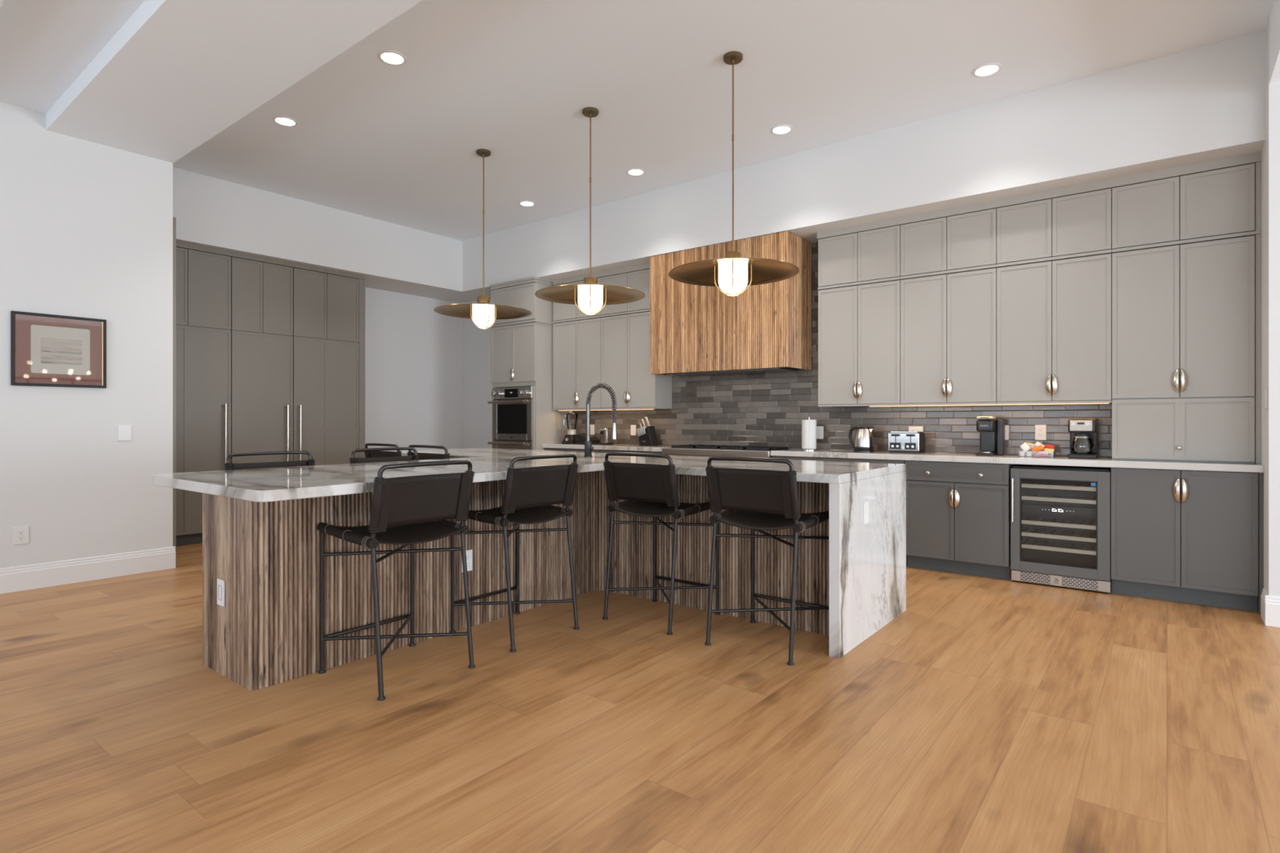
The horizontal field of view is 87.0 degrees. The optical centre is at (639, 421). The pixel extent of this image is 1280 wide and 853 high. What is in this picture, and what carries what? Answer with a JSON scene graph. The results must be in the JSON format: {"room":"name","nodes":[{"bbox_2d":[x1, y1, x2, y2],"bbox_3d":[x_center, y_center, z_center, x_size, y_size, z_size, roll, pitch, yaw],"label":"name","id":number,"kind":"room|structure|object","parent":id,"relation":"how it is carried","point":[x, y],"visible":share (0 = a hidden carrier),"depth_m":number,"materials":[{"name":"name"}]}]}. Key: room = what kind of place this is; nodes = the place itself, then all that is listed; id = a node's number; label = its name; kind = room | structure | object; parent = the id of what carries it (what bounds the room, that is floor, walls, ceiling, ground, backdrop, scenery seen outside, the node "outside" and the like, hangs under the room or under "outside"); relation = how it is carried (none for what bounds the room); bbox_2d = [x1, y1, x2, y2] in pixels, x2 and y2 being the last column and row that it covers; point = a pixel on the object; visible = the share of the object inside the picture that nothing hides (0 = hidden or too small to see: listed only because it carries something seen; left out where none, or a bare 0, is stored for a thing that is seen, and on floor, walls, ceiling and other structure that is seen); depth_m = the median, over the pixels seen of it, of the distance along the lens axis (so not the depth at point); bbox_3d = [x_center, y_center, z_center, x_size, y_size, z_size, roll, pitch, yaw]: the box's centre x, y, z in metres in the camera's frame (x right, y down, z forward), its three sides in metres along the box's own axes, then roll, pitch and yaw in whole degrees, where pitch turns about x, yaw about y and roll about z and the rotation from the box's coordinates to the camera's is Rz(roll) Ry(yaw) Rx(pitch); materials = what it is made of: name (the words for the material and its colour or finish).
{"room":"kitchen","nodes":[
{"label":"kitchen","id":0,"kind":"room"},
{"bbox_2d":[0,0,144,113],"bbox_3d":[-0.857,-2.317,-1.742,13.405,0.243,6.160,0,0,38],"label":"ceiling","id":1,"kind":"structure","parent":0,"point":[46,45],"depth_m":3.89,"materials":[{"name":"white paint"}]},
{"bbox_2d":[0,101,173,568],"bbox_3d":[-6.642,-0.628,3.198,1.795,3.620,7.060,0,0,38],"label":"wall","id":2,"kind":"structure","parent":0,"point":[86,227],"depth_m":4.99,"materials":[{"name":"white paint"}]},
{"bbox_2d":[12,525,29,545],"bbox_3d":[-4.320,0.797,4.704,0.008,0.122,0.085,0,0,38],"label":"wall outlet","id":3,"kind":"object","parent":2,"relation":"attached to","point":[20,535],"visible":1,"depth_m":4.70,"materials":[{"name":"white plastic"}]},
{"bbox_2d":[10,311,106,388],"bbox_3d":[-4.182,-0.505,4.866,0.025,0.515,0.529,0,0,38],"label":"framed picture","id":4,"kind":"object","parent":2,"relation":"attached to","point":[50,350],"visible":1,"depth_m":4.85,"materials":[{"name":"black metal"}]},
{"bbox_2d":[0,546,175,594],"bbox_3d":[-5.887,1.096,2.694,0.016,0.172,6.955,0,0,38],"label":"baseboard","id":5,"kind":"structure","parent":2,"relation":"attached to","point":[20,578],"depth_m":4.97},
{"bbox_2d":[117,425,131,440],"bbox_3d":[-3.954,0.090,5.172,0.008,0.120,0.085,0,0,38],"label":"light switch","id":6,"kind":"object","parent":2,"relation":"attached to","point":[124,432],"visible":1,"depth_m":5.17,"materials":[{"name":"white plastic"}]},
{"bbox_2d":[45,0,422,163],"bbox_3d":[-1.333,-2.258,3.034,6.773,0.360,0.780,0,0,38],"label":"ceiling","id":7,"kind":"structure","parent":2,"relation":"attached to","point":[176,74],"depth_m":3.94,"materials":[{"name":"white paint"}]},
{"bbox_2d":[176,241,365,279],"bbox_3d":[-3.896,-1.659,6.965,0.122,0.048,2.193,0,0,38],"label":"crown molding","id":8,"kind":"structure","parent":2,"relation":"attached to","point":[181,245],"depth_m":6.94,"materials":[{"name":"beige paint"}]},
{"bbox_2d":[173,167,462,297],"bbox_3d":[-3.673,-2.010,7.590,0.724,0.655,3.517,0,0,38],"label":"wall","id":9,"kind":"structure","parent":0,"point":[209,211],"depth_m":7.22,"materials":[{"name":"white paint"}]},
{"bbox_2d":[364,287,462,457],"bbox_3d":[-3.803,-0.628,8.150,0.170,3.620,4.240,0,0,38],"label":"wall","id":10,"kind":"structure","parent":0,"point":[414,352],"depth_m":8.99,"materials":[{"name":"white paint"}]},
{"bbox_2d":[357,279,364,457],"bbox_3d":[-3.445,-0.226,7.956,0.623,2.816,0.076,0,0,38],"label":"trim","id":11,"kind":"structure","parent":10,"relation":"attached to","point":[361,342],"depth_m":7.75,"materials":[{"name":"beige paint"}]},
{"bbox_2d":[0,542,1279,852],"bbox_3d":[-0.055,1.232,0.741,15.200,0.100,11.300,0,0,38],"label":"floor","id":12,"kind":"structure","parent":0,"point":[989,715],"depth_m":2.56,"materials":[{"name":"brown wood"}]},
{"bbox_2d":[173,217,176,567],"bbox_3d":[-4.113,-0.235,5.723,0.870,2.834,0.028,0,0,38],"label":"end panel","id":13,"kind":"object","parent":12,"relation":"on","point":[174,218],"visible":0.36,"depth_m":5.46,"materials":[{"name":"beige paint"}]},
{"bbox_2d":[176,247,231,546],"bbox_3d":[-4.500,-0.226,6.555,0.686,2.815,0.746,0,0,38],"label":"tall cabinet","id":14,"kind":"object","parent":12,"relation":"on","point":[203,279],"visible":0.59,"depth_m":6.47,"materials":[{"name":"beige paint"}]},
{"bbox_2d":[230,257,293,463],"bbox_3d":[-4.083,-0.226,7.088,0.686,2.815,0.594,0,0,38],"label":"tall cabinet","id":15,"kind":"object","parent":12,"relation":"on","point":[261,330],"visible":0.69,"depth_m":6.91,"materials":[{"name":"beige paint"}]},
{"bbox_2d":[223,450,315,470],"bbox_3d":[-2.025,0.682,3.899,0.530,1.000,0.536,0,0,38],"label":"bar stool","id":16,"kind":"object","parent":12,"relation":"on","point":[228,465],"visible":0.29,"depth_m":4.02,"materials":[{"name":"black metal"}]},
{"bbox_2d":[292,267,358,465],"bbox_3d":[-3.671,-0.226,7.615,0.686,2.815,0.732,0,0,38],"label":"tall cabinet","id":17,"kind":"object","parent":12,"relation":"on","point":[325,335],"visible":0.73,"depth_m":7.42,"materials":[{"name":"beige paint"}]},
{"bbox_2d":[364,443,401,457],"bbox_3d":[-1.970,0.682,5.713,0.536,1.000,0.530,0,0,38],"label":"bar stool","id":18,"kind":"object","parent":12,"relation":"on","point":[375,453],"visible":0.12,"depth_m":5.53,"materials":[{"name":"brown leather"}]},
{"bbox_2d":[349,447,419,463],"bbox_3d":[-1.563,0.682,4.490,0.530,1.000,0.536,0,0,38],"label":"bar stool","id":19,"kind":"object","parent":12,"relation":"on","point":[353,460],"visible":0.16,"depth_m":4.62,"materials":[{"name":"black metal"}]},
{"bbox_2d":[316,459,475,701],"bbox_3d":[-1.149,0.682,3.204,0.530,1.000,0.536,0,0,38],"label":"bar stool","id":20,"kind":"object","parent":12,"relation":"on","point":[410,510],"visible":1,"depth_m":3.15,"materials":[{"name":"black leather"}]},
{"bbox_2d":[407,444,449,460],"bbox_3d":[-1.473,0.682,5.325,0.536,1.000,0.530,0,0,38],"label":"bar stool","id":21,"kind":"object","parent":12,"relation":"on","point":[422,455],"visible":0.19,"depth_m":5.12,"materials":[{"name":"black metal"}]},
{"bbox_2d":[449,453,579,652],"bbox_3d":[-0.702,0.682,3.800,0.530,1.000,0.536,0,0,38],"label":"bar stool","id":22,"kind":"object","parent":12,"relation":"on","point":[530,493],"visible":0.92,"depth_m":3.75,"materials":[{"name":"brown leather"}]},
{"bbox_2d":[202,470,829,690],"bbox_3d":[-0.962,0.748,4.283,4.124,0.868,3.036,0,0,38],"label":"kitchen island","id":23,"kind":"object","parent":12,"relation":"on","point":[261,560],"visible":0.43,"depth_m":3.67,"materials":[{"name":"brown wood"}]},
{"bbox_2d":[217,578,225,606],"bbox_3d":[-1.946,0.796,3.132,0.072,0.120,0.008,0,0,38],"label":"outlet","id":24,"kind":"object","parent":23,"relation":"attached to","point":[220,582],"depth_m":3.12,"materials":[{"name":"white plastic"}]},
{"bbox_2d":[461,549,472,572],"bbox_3d":[-0.988,0.797,3.848,0.008,0.120,0.072,0,0,38],"label":"outlet","id":25,"kind":"object","parent":23,"relation":"attached to","point":[468,552],"depth_m":3.85,"materials":[{"name":"white plastic"}]},
{"bbox_2d":[152,447,906,658],"bbox_3d":[-0.985,0.725,4.248,4.226,0.914,3.208,0,0,38],"label":"island countertop","id":26,"kind":"structure","parent":23,"relation":"on","point":[868,500],"depth_m":3.66,"materials":[{"name":"white stone"}]},
{"bbox_2d":[583,382,617,457],"bbox_3d":[-0.291,-0.008,4.992,0.318,0.552,0.067,0,0,38],"label":"kitchen faucet","id":27,"kind":"object","parent":26,"relation":"on","point":[588,448],"visible":1,"depth_m":5.04,"materials":[{"name":"black metal"}]},
{"bbox_2d":[863,501,868,524],"bbox_3d":[1.224,0.496,3.648,0.006,0.118,0.072,0,0,38],"label":"outlet","id":28,"kind":"object","parent":26,"relation":"attached to","point":[865,503],"depth_m":3.64,"materials":[{"name":"white plastic"}]},
{"bbox_2d":[490,282,568,450],"bbox_3d":[-1.361,-0.221,8.305,0.797,2.805,0.610,0,0,38],"label":"oven tower","id":29,"kind":"object","parent":12,"relation":"on","point":[522,348],"visible":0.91,"depth_m":8.02,"materials":[{"name":"beige paint"}]},
{"bbox_2d":[487,386,532,449],"bbox_3d":[-1.409,0.252,8.282,0.725,1.330,0.584,0,0,38],"label":"wall oven","id":30,"kind":"object","parent":29,"relation":"in","point":[512,406],"visible":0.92,"depth_m":8.08,"materials":[{"name":"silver metal"}]},
{"bbox_2d":[544,448,599,452],"bbox_3d":[-0.663,0.748,7.851,0.873,0.868,0.465,0,0,38],"label":"base cabinet","id":31,"kind":"object","parent":12,"relation":"on","point":[545,449],"visible":0.03,"depth_m":7.72,"materials":[{"name":"grey paint"}]},
{"bbox_2d":[542,443,671,452],"bbox_3d":[-0.313,0.290,7.581,1.766,0.045,0.461,0,0,38],"label":"countertop","id":32,"kind":"structure","parent":31,"relation":"on","point":[596,446],"depth_m":7.32,"materials":[{"name":"stone"}]},
{"bbox_2d":[561,410,577,444],"bbox_3d":[-0.827,0.069,8.000,0.190,0.397,0.168,0,0,38],"label":"blender","id":33,"kind":"object","parent":32,"relation":"on","point":[571,437],"visible":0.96,"depth_m":7.95,"materials":[{"name":"black plastic"}]},
{"bbox_2d":[565,414,577,429],"bbox_3d":[-0.809,0.009,7.994,0.153,0.177,0.153,0,0,38],"label":"jar","id":34,"kind":"object","parent":33,"relation":"on","point":[566,415],"depth_m":7.96,"materials":[{"name":"clear glass"}]},
{"bbox_2d":[576,433,599,444],"bbox_3d":[-0.602,0.206,7.832,0.195,0.122,0.200,0,0,38],"label":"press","id":35,"kind":"object","parent":32,"relation":"on","point":[581,437],"visible":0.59,"depth_m":7.79,"materials":[{"name":"black plastic"}]},
{"bbox_2d":[599,427,613,444],"bbox_3d":[-0.387,0.170,7.711,0.116,0.195,0.138,0,0,38],"label":"can opener","id":36,"kind":"object","parent":32,"relation":"on","point":[606,433],"visible":0.98,"depth_m":7.67,"materials":[{"name":"silver metal"}]},
{"bbox_2d":[636,416,657,445],"bbox_3d":[0.075,0.109,7.370,0.217,0.318,0.133,0,0,38],"label":"knife block","id":37,"kind":"object","parent":32,"relation":"on","point":[647,437],"visible":0.99,"depth_m":7.33,"materials":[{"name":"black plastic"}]},
{"bbox_2d":[600,449,666,454],"bbox_3d":[0.031,0.748,7.309,0.881,0.868,0.465,0,0,38],"label":"base cabinet","id":38,"kind":"object","parent":12,"relation":"on","point":[601,451],"visible":0.02,"depth_m":7.16,"materials":[{"name":"grey paint"}]},
{"bbox_2d":[602,452,719,635],"bbox_3d":[0.131,0.682,4.078,0.536,1.000,0.530,0,0,38],"label":"bar stool","id":39,"kind":"object","parent":12,"relation":"on","point":[651,491],"visible":0.98,"depth_m":3.99,"materials":[{"name":"brown leather"}]},
{"bbox_2d":[662,444,789,457],"bbox_3d":[0.836,0.714,6.643,1.195,0.936,0.502,0,0,38],"label":"range cooker","id":40,"kind":"object","parent":12,"relation":"on","point":[677,450],"visible":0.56,"depth_m":6.48,"materials":[{"name":"silver metal"}]},
{"bbox_2d":[704,456,829,666],"bbox_3d":[0.698,0.682,3.615,0.536,1.000,0.530,0,0,38],"label":"bar stool","id":41,"kind":"object","parent":12,"relation":"on","point":[759,500],"visible":0.98,"depth_m":3.51,"materials":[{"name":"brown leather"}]},
{"bbox_2d":[772,455,907,566],"bbox_3d":[1.788,0.748,5.935,1.166,0.868,0.465,0,0,38],"label":"base cabinet","id":42,"kind":"object","parent":12,"relation":"on","point":[798,458],"visible":0.02,"depth_m":5.72,"materials":[{"name":"grey paint"}]},
{"bbox_2d":[770,448,1263,472],"bbox_3d":[2.627,0.290,5.284,3.298,0.045,0.461,0,0,38],"label":"countertop","id":43,"kind":"structure","parent":42,"relation":"on","point":[944,457],"depth_m":4.89,"materials":[{"name":"stone"}]},
{"bbox_2d":[800,416,817,450],"bbox_3d":[1.560,0.112,6.218,0.150,0.312,0.150,0,0,38],"label":"paper towel holder","id":44,"kind":"object","parent":43,"relation":"on","point":[808,426],"visible":1,"depth_m":6.16,"materials":[{"name":"white paper"}]},
{"bbox_2d":[848,426,874,452],"bbox_3d":[1.945,0.158,5.885,0.192,0.220,0.175,0,0,-6],"label":"electric kettle","id":45,"kind":"object","parent":43,"relation":"on","point":[864,441],"visible":0.99,"depth_m":5.83,"materials":[{"name":"silver metal"}]},
{"bbox_2d":[888,431,924,453],"bbox_3d":[2.248,0.177,5.681,0.255,0.180,0.238,0,0,38],"label":"toaster","id":46,"kind":"object","parent":43,"relation":"on","point":[899,442],"visible":1,"depth_m":5.61,"materials":[{"name":"silver metal"}]},
{"bbox_2d":[975,416,1004,456],"bbox_3d":[2.748,0.115,5.287,0.171,0.305,0.225,0,0,38],"label":"coffee machine","id":47,"kind":"object","parent":43,"relation":"on","point":[992,431],"visible":1,"depth_m":5.26,"materials":[{"name":"black plastic"}]},
{"bbox_2d":[1017,449,1056,457],"bbox_3d":[2.986,0.245,5.072,0.230,0.045,0.130,0,0,38],"label":"basket","id":48,"kind":"object","parent":43,"relation":"on","point":[1054,452],"visible":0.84,"depth_m":5.05,"materials":[{"name":"clear glass"}]},
{"bbox_2d":[1019,442,1030,452],"bbox_3d":[2.915,0.198,5.102,0.076,0.077,0.022,0,0,38],"label":"snack packet","id":49,"kind":"object","parent":48,"relation":"in","point":[1024,446],"visible":1,"depth_m":5.10,"materials":[{"name":"white paper"}]},
{"bbox_2d":[1031,444,1043,453],"bbox_3d":[2.971,0.209,5.039,0.084,0.070,0.022,0,0,38],"label":"snack packet","id":50,"kind":"object","parent":48,"relation":"in","point":[1037,449],"visible":1,"depth_m":5.03,"materials":[{"name":"orange plastic"}]},
{"bbox_2d":[1067,418,1098,458],"bbox_3d":[3.227,0.125,4.908,0.170,0.285,0.222,0,0,38],"label":"drip coffee maker","id":51,"kind":"object","parent":43,"relation":"on","point":[1084,433],"visible":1,"depth_m":4.86,"materials":[{"name":"black plastic"}]},
{"bbox_2d":[1067,418,1097,432],"bbox_3d":[3.204,0.033,4.879,0.170,0.100,0.125,0,0,38],"label":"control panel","id":52,"kind":"object","parent":51,"relation":"on","point":[1074,425],"depth_m":4.83,"materials":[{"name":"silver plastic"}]},
{"bbox_2d":[1111,235,1254,463],"bbox_3d":[3.650,-0.451,4.561,0.737,1.438,0.333,0,0,38],"label":"cabinet","id":53,"kind":"object","parent":43,"relation":"on","point":[1183,316],"visible":1,"depth_m":4.44,"materials":[{"name":"beige paint"}]},
{"bbox_2d":[904,460,1017,580],"bbox_3d":[2.543,0.748,5.345,0.743,0.868,0.465,0,0,38],"label":"base cabinet","id":54,"kind":"object","parent":12,"relation":"on","point":[958,513],"visible":0.99,"depth_m":5.17,"materials":[{"name":"grey paint"}]},
{"bbox_2d":[1010,464,1111,593],"bbox_3d":[3.072,0.757,4.910,0.602,0.850,0.480,0,0,38],"label":"wine cooler","id":55,"kind":"object","parent":12,"relation":"on","point":[1060,516],"visible":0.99,"depth_m":4.88,"materials":[{"name":"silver metal"}]},
{"bbox_2d":[1021,543,1096,555],"bbox_3d":[2.983,0.913,4.799,0.510,0.026,0.024,0,0,38],"label":"shelf","id":56,"kind":"object","parent":55,"relation":"attached to","point":[1023,545],"depth_m":4.79,"materials":[{"name":"brown wood"}]},
{"bbox_2d":[1021,531,1096,542],"bbox_3d":[2.983,0.825,4.799,0.510,0.026,0.024,0,0,38],"label":"shelf","id":57,"kind":"object","parent":55,"relation":"attached to","point":[1025,534],"depth_m":4.79,"materials":[{"name":"brown wood"}]},
{"bbox_2d":[1021,520,1096,529],"bbox_3d":[2.983,0.737,4.799,0.510,0.026,0.024,0,0,38],"label":"shelf","id":58,"kind":"object","parent":55,"relation":"attached to","point":[1023,522],"depth_m":4.79,"materials":[{"name":"brown wood"}]},
{"bbox_2d":[1021,495,1096,504],"bbox_3d":[2.983,0.561,4.799,0.510,0.026,0.024,0,0,38],"label":"shelf","id":59,"kind":"object","parent":55,"relation":"attached to","point":[1028,498],"depth_m":4.79,"materials":[{"name":"brown wood"}]},
{"bbox_2d":[1021,483,1096,491],"bbox_3d":[2.983,0.471,4.799,0.510,0.026,0.024,0,0,38],"label":"shelf","id":60,"kind":"object","parent":55,"relation":"attached to","point":[1030,486],"depth_m":4.78,"materials":[{"name":"brown wood"}]},
{"bbox_2d":[1011,569,1111,592],"bbox_3d":[2.973,1.131,4.782,0.600,0.074,0.030,0,0,38],"label":"vent grille","id":61,"kind":"object","parent":55,"relation":"attached to","point":[1037,576],"depth_m":4.75,"materials":[{"name":"metal"}]},
{"bbox_2d":[1111,467,1257,611],"bbox_3d":[3.614,0.748,4.508,0.742,0.868,0.465,0,0,38],"label":"base cabinet","id":62,"kind":"object","parent":12,"relation":"on","point":[1189,536],"visible":1,"depth_m":4.34,"materials":[{"name":"grey paint"}]},
{"bbox_2d":[173,0,1273,240],"bbox_3d":[-0.479,-2.388,5.445,8.398,0.100,4.070,0,0,38],"label":"ceiling","id":63,"kind":"structure","parent":0,"point":[513,80],"depth_m":4.69,"materials":[{"name":"white paint"}]},
{"bbox_2d":[272,115,297,126],"bbox_3d":[-2.763,-2.334,5.250,0.176,0.007,0.176,0,0,38],"label":"recessed light","id":64,"kind":"object","parent":63,"relation":"in","point":[282,120],"visible":1,"depth_m":5.24,"materials":[{"name":"white plastic"}]},
{"bbox_2d":[377,49,406,65],"bbox_3d":[-1.592,-2.334,4.335,0.176,0.007,0.176,0,0,38],"label":"recessed light","id":65,"kind":"object","parent":63,"relation":"in","point":[390,57],"visible":1,"depth_m":4.33,"materials":[{"name":"white plastic"}]},
{"bbox_2d":[433,148,532,328],"bbox_3d":[-1.356,-1.570,5.845,0.828,1.536,0.828,0,0,38],"label":"pendant light","id":66,"kind":"object","parent":63,"relation":"hanging from","point":[483,313],"visible":1,"depth_m":5.83,"materials":[{"name":"brown metal"}]},
{"bbox_2d":[519,200,535,206],"bbox_3d":[-1.211,-2.334,7.236,0.176,0.007,0.176,0,0,38],"label":"recessed light","id":67,"kind":"object","parent":63,"relation":"in","point":[527,203],"visible":1,"depth_m":7.23,"materials":[{"name":"white plastic"}]},
{"bbox_2d":[534,106,645,315],"bbox_3d":[-0.373,-1.570,5.076,0.828,1.537,0.828,0,0,38],"label":"pendant light","id":68,"kind":"object","parent":63,"relation":"hanging from","point":[590,295],"visible":1,"depth_m":5.07,"materials":[{"name":"brown metal"}]},
{"bbox_2d":[626,168,644,175],"bbox_3d":[-0.040,-2.334,6.321,0.176,0.007,0.176,0,0,38],"label":"recessed light","id":69,"kind":"object","parent":63,"relation":"in","point":[634,171],"visible":1,"depth_m":6.31,"materials":[{"name":"white plastic"}]},
{"bbox_2d":[668,50,799,296],"bbox_3d":[0.596,-1.570,4.319,0.828,1.536,0.828,0,0,38],"label":"pendant light","id":70,"kind":"object","parent":63,"relation":"hanging from","point":[732,273],"visible":1,"depth_m":4.31,"materials":[{"name":"brown metal"}]},
{"bbox_2d":[770,124,792,134],"bbox_3d":[1.134,-2.334,5.402,0.176,0.007,0.176,0,0,38],"label":"recessed light","id":71,"kind":"object","parent":63,"relation":"in","point":[780,129],"visible":1,"depth_m":5.39,"materials":[{"name":"white plastic"}]},
{"bbox_2d":[972,62,1001,76],"bbox_3d":[2.308,-2.334,4.485,0.176,0.007,0.176,0,0,38],"label":"recessed light","id":72,"kind":"object","parent":63,"relation":"in","point":[990,68],"visible":1,"depth_m":4.47,"materials":[{"name":"white plastic"}]},
{"bbox_2d":[431,30,1265,302],"bbox_3d":[0.602,-2.010,6.832,8.395,0.655,0.553,0,0,38],"label":"wall","id":73,"kind":"structure","parent":0,"point":[1206,103],"depth_m":5.18,"materials":[{"name":"white paint"}]},
{"bbox_2d":[462,235,1255,457],"bbox_3d":[0.819,-0.628,7.109,8.395,3.620,0.188,0,0,38],"label":"wall","id":74,"kind":"structure","parent":0,"point":[768,409],"depth_m":6.57,"materials":[{"name":"tile"}]},
{"bbox_2d":[489,262,649,289],"bbox_3d":[-0.753,-1.653,7.836,2.332,0.059,0.589,0,0,38],"label":"crown molding","id":75,"kind":"structure","parent":74,"relation":"attached to","point":[643,266],"depth_m":7.86,"materials":[{"name":"beige paint"}]},
{"bbox_2d":[552,317,600,410],"bbox_3d":[-0.656,-0.651,7.928,0.762,1.038,0.335,0,0,38],"label":"upper cabinet","id":76,"kind":"object","parent":74,"relation":"attached to","point":[576,344],"visible":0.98,"depth_m":7.82,"materials":[{"name":"beige paint"}]},
{"bbox_2d":[552,277,604,323],"bbox_3d":[-0.649,-1.396,7.937,0.762,0.448,0.312,0,0,38],"label":"upper cabinet","id":77,"kind":"object","parent":74,"relation":"attached to","point":[562,313],"visible":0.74,"depth_m":7.89,"materials":[{"name":"beige paint"}]},
{"bbox_2d":[600,269,649,317],"bbox_3d":[-0.047,-1.396,7.467,0.762,0.448,0.312,0,0,38],"label":"upper cabinet","id":78,"kind":"object","parent":74,"relation":"attached to","point":[637,280],"visible":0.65,"depth_m":7.33,"materials":[{"name":"beige paint"}]},
{"bbox_2d":[600,311,671,409],"bbox_3d":[-0.054,-0.651,7.458,0.762,1.038,0.335,0,0,38],"label":"upper cabinet","id":79,"kind":"object","parent":74,"relation":"attached to","point":[624,339],"visible":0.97,"depth_m":7.33,"materials":[{"name":"beige paint"}]},
{"bbox_2d":[649,231,812,377],"bbox_3d":[0.860,-1.075,6.621,1.530,1.210,0.528,0,0,38],"label":"range hood","id":80,"kind":"object","parent":74,"relation":"attached to","point":[695,330],"visible":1,"depth_m":6.31,"materials":[{"name":"brown wood"}]},
{"bbox_2d":[816,426,823,439],"bbox_3d":[1.681,0.107,6.311,0.075,0.118,0.008,0,0,38],"label":"wall outlet","id":81,"kind":"object","parent":74,"relation":"attached to","point":[820,429],"visible":0.84,"depth_m":6.30,"materials":[{"name":"white plastic"}]},
{"bbox_2d":[817,280,901,407],"bbox_3d":[1.951,-0.650,5.891,0.713,1.040,0.335,0,0,38],"label":"upper cabinet","id":82,"kind":"object","parent":74,"relation":"attached to","point":[859,326],"visible":1,"depth_m":5.77,"materials":[{"name":"beige paint"}]},
{"bbox_2d":[817,225,902,289],"bbox_3d":[1.958,-1.396,5.900,0.713,0.448,0.312,0,0,38],"label":"upper cabinet","id":83,"kind":"object","parent":74,"relation":"attached to","point":[871,256],"visible":0.98,"depth_m":5.77,"materials":[{"name":"beige paint"}]},
{"bbox_2d":[908,426,923,431],"bbox_3d":[2.364,0.082,5.777,0.118,0.075,0.008,0,0,38],"label":"wall outlet","id":84,"kind":"object","parent":74,"relation":"attached to","point":[911,428],"visible":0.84,"depth_m":5.77,"materials":[{"name":"white plastic"}]},
{"bbox_2d":[900,267,997,405],"bbox_3d":[2.513,-0.650,5.451,0.711,1.040,0.335,0,0,38],"label":"upper cabinet","id":85,"kind":"object","parent":74,"relation":"attached to","point":[948,322],"visible":1,"depth_m":5.33,"materials":[{"name":"beige paint"}]},
{"bbox_2d":[869,402,1109,406],"bbox_3d":[2.630,-0.126,5.249,1.680,0.007,0.020,0,0,38],"label":"led strip","id":86,"kind":"object","parent":85,"relation":"attached to","point":[1100,402],"visible":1,"depth_m":5.18,"materials":[{"name":"white"}]},
{"bbox_2d":[900,208,1000,279],"bbox_3d":[2.520,-1.396,5.460,0.711,0.448,0.312,0,0,38],"label":"upper cabinet","id":87,"kind":"object","parent":74,"relation":"attached to","point":[964,242],"visible":0.98,"depth_m":5.33,"materials":[{"name":"beige paint"}]},
{"bbox_2d":[1004,425,1008,439],"bbox_3d":[2.892,0.090,5.364,0.075,0.118,0.008,0,0,38],"label":"wall outlet","id":88,"kind":"object","parent":74,"relation":"attached to","point":[1006,427],"visible":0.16,"depth_m":5.35,"materials":[{"name":"white plastic"}]},
{"bbox_2d":[1035,424,1046,439],"bbox_3d":[3.094,0.087,5.206,0.075,0.118,0.008,0,0,38],"label":"wall outlet","id":89,"kind":"object","parent":74,"relation":"attached to","point":[1040,429],"visible":1,"depth_m":5.20,"materials":[{"name":"white plastic"}]},
{"bbox_2d":[996,253,1111,404],"bbox_3d":[3.077,-0.650,5.010,0.716,1.040,0.335,0,0,38],"label":"upper cabinet","id":90,"kind":"object","parent":74,"relation":"attached to","point":[1054,317],"visible":1,"depth_m":4.88,"materials":[{"name":"beige paint"}]},
{"bbox_2d":[996,188,1111,267],"bbox_3d":[3.084,-1.396,5.019,0.716,0.448,0.312,0,0,38],"label":"upper cabinet","id":91,"kind":"object","parent":74,"relation":"attached to","point":[1077,225],"visible":0.97,"depth_m":4.88,"materials":[{"name":"beige paint"}]},
{"bbox_2d":[1111,163,1261,253],"bbox_3d":[3.668,-1.396,4.561,0.765,0.448,0.310,0,0,38],"label":"upper cabinet","id":92,"kind":"object","parent":74,"relation":"attached to","point":[1217,204],"visible":0.98,"depth_m":4.44,"materials":[{"name":"beige paint"}]},
{"bbox_2d":[1260,17,1279,596],"bbox_3d":[6.527,-0.628,2.209,6.635,3.620,0.880,0,0,38],"label":"wall","id":93,"kind":"structure","parent":0,"point":[1270,153],"depth_m":3.90,"materials":[{"name":"white paint"}]},
{"bbox_2d":[817,151,1261,239],"bbox_3d":[2.820,-1.653,5.225,2.919,0.059,0.304,0,0,38],"label":"crown molding","id":94,"kind":"structure","parent":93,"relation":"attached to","point":[1250,158],"depth_m":4.87,"materials":[{"name":"beige paint"}]},
{"bbox_2d":[1254,161,1261,463],"bbox_3d":[3.893,-0.678,4.248,0.025,1.890,0.062,0,0,38],"label":"trim","id":95,"kind":"structure","parent":93,"relation":"attached to","point":[1258,165],"depth_m":4.22,"materials":[{"name":"beige paint"}]},
{"bbox_2d":[1257,472,1263,614],"bbox_3d":[3.848,0.748,4.185,0.019,0.868,0.167,0,0,38],"label":"trim","id":96,"kind":"structure","parent":93,"relation":"attached to","point":[1260,475],"depth_m":4.12,"materials":[{"name":"grey paint"}]},
{"bbox_2d":[1261,587,1268,624],"bbox_3d":[3.704,1.096,3.997,0.016,0.172,0.220,0,0,38],"label":"baseboard","id":97,"kind":"structure","parent":93,"relation":"attached to","point":[1264,592],"depth_m":3.98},
{"bbox_2d":[1265,595,1279,627],"bbox_3d":[6.206,1.096,1.892,6.551,0.172,0.016,0,0,38],"label":"baseboard","id":98,"kind":"structure","parent":93,"relation":"attached to","point":[1272,603],"depth_m":3.88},
{"bbox_2d":[1269,0,1279,84],"bbox_3d":[2.548,-2.196,2.133,0.452,0.484,4.140,0,0,38],"label":"trim","id":99,"kind":"structure","parent":93,"relation":"attached to","point":[1274,18],"depth_m":3.74,"materials":[{"name":"white paint"}]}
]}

